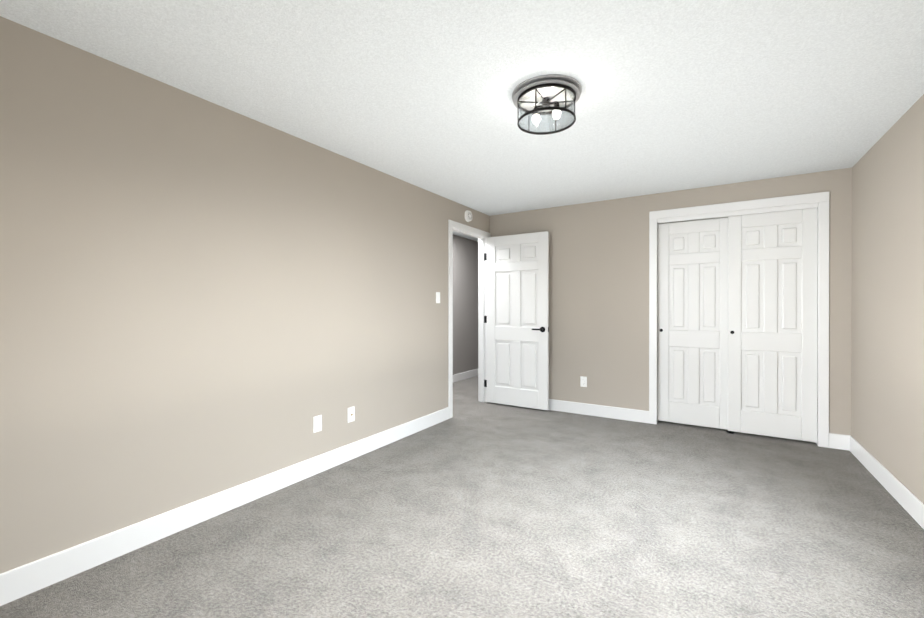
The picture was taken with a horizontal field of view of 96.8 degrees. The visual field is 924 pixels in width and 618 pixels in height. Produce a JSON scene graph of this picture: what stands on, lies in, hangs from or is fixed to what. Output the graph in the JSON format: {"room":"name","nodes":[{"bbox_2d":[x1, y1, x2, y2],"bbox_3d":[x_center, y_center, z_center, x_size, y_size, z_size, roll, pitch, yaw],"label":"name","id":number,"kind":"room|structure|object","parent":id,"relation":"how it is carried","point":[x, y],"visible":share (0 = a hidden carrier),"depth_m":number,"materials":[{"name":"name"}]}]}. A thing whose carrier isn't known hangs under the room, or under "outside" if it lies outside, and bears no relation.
{"room":"empty bedroom","nodes":[
{"label":"empty bedroom","id":0,"kind":"room"},
{"bbox_2d":[0,16,488,573],"bbox_3d":[-0.959,0.002,3.157,0.110,2.340,5.010,0,0,32],"label":"wall","id":1,"kind":"structure","parent":0,"point":[200,298],"depth_m":2.16,"materials":[{"name":"beige paint"}]},
{"bbox_2d":[0,407,448,605],"bbox_3d":[-1.182,1.111,2.681,0.013,0.125,3.961,0,0,32],"label":"baseboard","id":2,"kind":"structure","parent":1,"relation":"attached to","point":[27,579],"depth_m":2.15,"materials":[{"name":"white wood"}]},
{"bbox_2d":[313,415,321,432],"bbox_3d":[-1.030,0.821,2.929,0.009,0.114,0.070,0,0,32],"label":"outlet","id":3,"kind":"object","parent":1,"relation":"attached to","point":[317,423],"visible":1,"depth_m":2.92,"materials":[{"name":"white plastic"}]},
{"bbox_2d":[348,407,354,422],"bbox_3d":[-0.861,0.824,3.197,0.017,0.114,0.070,0,0,32],"label":"outlet plate","id":4,"kind":"object","parent":1,"relation":"attached to","point":[351,414],"visible":1,"depth_m":3.20,"materials":[{"name":"white plastic"}]},
{"bbox_2d":[436,292,439,302],"bbox_3d":[-0.241,-0.116,4.200,0.016,0.114,0.070,0,0,32],"label":"light switch","id":5,"kind":"object","parent":1,"relation":"attached to","point":[437,297],"visible":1,"depth_m":4.19,"materials":[{"name":"white plastic"}]},
{"bbox_2d":[465,210,471,221],"bbox_3d":[0.077,-1.064,4.694,0.036,0.132,0.132,0,0,32],"label":"smoke detector","id":6,"kind":"object","parent":1,"relation":"attached to","point":[468,216],"visible":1,"depth_m":4.67,"materials":[{"name":"white plastic"}]},
{"bbox_2d":[448,220,489,418],"bbox_3d":[0.052,0.107,4.796,0.142,2.121,0.940,0,0,32],"label":"door frame","id":7,"kind":"structure","parent":1,"relation":"attached to","point":[482,314],"depth_m":5.11,"materials":[{"name":"white wood"}]},
{"bbox_2d":[487,231,548,410],"bbox_3d":[0.644,0.134,4.864,0.802,2.030,0.131,0,0,33],"label":"entry door","id":8,"kind":"structure","parent":7,"relation":"attached to","point":[517,319],"depth_m":4.83,"materials":[{"name":"white wood"}]},
{"bbox_2d":[484,253,486,386],"bbox_3d":[0.300,0.139,5.112,0.053,1.669,0.001,0,0,32],"label":"jamb hinge leaves","id":9,"kind":"object","parent":1,"relation":"attached to","point":[485,319],"visible":0.64,"depth_m":5.12,"materials":[{"name":"black"}]},
{"bbox_2d":[0,402,923,617],"bbox_3d":[0.497,1.225,2.197,3.600,0.100,5.120,0,0,32],"label":"floor carpet","id":10,"kind":"object","parent":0,"point":[485,510],"visible":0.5,"depth_m":2.09,"materials":[{"name":"grey carpet"}]},
{"bbox_2d":[0,0,923,240],"bbox_3d":[0.713,-1.219,3.568,4.680,0.100,7.690,0,0,32],"label":"ceiling","id":11,"kind":"structure","parent":0,"point":[677,95],"depth_m":2.05,"materials":[{"name":"white paint"}]},
{"bbox_2d":[512,74,581,134],"bbox_3d":[0.456,-1.086,2.219,0.370,0.159,0.370,0,0,32],"label":"ceiling light fixture","id":12,"kind":"object","parent":11,"relation":"attached to","point":[554,95],"visible":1,"depth_m":2.16,"materials":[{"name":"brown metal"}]},
{"bbox_2d":[453,235,477,374],"bbox_3d":[0.094,-0.003,4.969,0.002,2.340,5.960,0,0,32],"label":"wall","id":13,"kind":"structure","parent":0,"point":[465,304],"depth_m":4.86,"materials":[{"name":"grey paint"}]},
{"bbox_2d":[453,369,477,381],"bbox_3d":[-0.751,1.106,5.494,0.012,0.120,5.800,0,0,32],"label":"baseboard","id":14,"kind":"structure","parent":13,"relation":"attached to","point":[465,375],"depth_m":6.79,"materials":[{"name":"white wood"}]},
{"bbox_2d":[453,376,478,411],"bbox_3d":[-0.331,1.217,5.235,1.000,0.099,5.800,0,0,32],"label":"floor","id":15,"kind":"structure","parent":0,"point":[465,392],"depth_m":5.66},
{"bbox_2d":[489,168,851,434],"bbox_3d":[1.813,-0.001,4.326,3.380,2.340,0.110,0,0,32],"label":"wall","id":16,"kind":"structure","parent":0,"point":[599,295],"depth_m":4.34,"materials":[{"name":"beige paint"}]},
{"bbox_2d":[580,376,586,386],"bbox_3d":[1.347,0.806,4.545,0.070,0.114,0.009,0,0,32],"label":"outlet","id":17,"kind":"object","parent":16,"relation":"attached to","point":[583,381],"visible":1,"depth_m":4.54,"materials":[{"name":"white plastic"}]},
{"bbox_2d":[549,399,648,422],"bbox_3d":[1.128,1.105,4.678,1.847,0.125,0.013,0,0,32],"label":"baseboard","id":18,"kind":"structure","parent":16,"relation":"attached to","point":[627,414],"depth_m":4.44,"materials":[{"name":"white wood"}]},
{"bbox_2d":[657,217,727,429],"bbox_3d":[2.292,0.138,4.057,0.646,2.020,0.038,0,0,32],"label":"closet door","id":19,"kind":"structure","parent":16,"relation":"in","point":[692,376],"depth_m":4.04,"materials":[{"name":"white wood"}]},
{"bbox_2d":[649,191,828,447],"bbox_3d":[2.538,0.118,3.878,1.295,2.104,0.110,0,0,32],"label":"door frame","id":20,"kind":"structure","parent":16,"relation":"attached to","point":[752,211],"depth_m":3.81,"materials":[{"name":"white wood"}]},
{"bbox_2d":[728,208,817,441],"bbox_3d":[2.787,0.139,3.703,0.646,2.020,0.038,0,0,32],"label":"closet door","id":21,"kind":"structure","parent":16,"relation":"in","point":[772,313],"depth_m":3.68,"materials":[{"name":"white wood"}]},
{"bbox_2d":[658,421,801,440],"bbox_3d":[2.515,1.219,4.325,2.180,0.100,0.620,0,0,32],"label":"floor","id":22,"kind":"structure","parent":0,"point":[700,426],"depth_m":4.08,"materials":[{"name":"grey carpet"}]},
{"bbox_2d":[658,208,808,223],"bbox_3d":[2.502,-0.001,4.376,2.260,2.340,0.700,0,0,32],"label":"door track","id":23,"kind":"structure","parent":0,"point":[698,219],"depth_m":4.62,"materials":[{"name":"metal"}]},
{"bbox_2d":[851,94,923,503],"bbox_3d":[1.983,0.007,1.278,0.110,2.340,5.120,0,0,32],"label":"wall","id":24,"kind":"structure","parent":0,"point":[887,380],"depth_m":2.62,"materials":[{"name":"beige paint"}]},
{"bbox_2d":[844,435,923,528],"bbox_3d":[1.931,1.115,1.313,0.013,0.125,4.900,0,0,32],"label":"baseboard","id":25,"kind":"structure","parent":24,"relation":"attached to","point":[902,495],"depth_m":2.63,"materials":[{"name":"white wood"}]}
]}

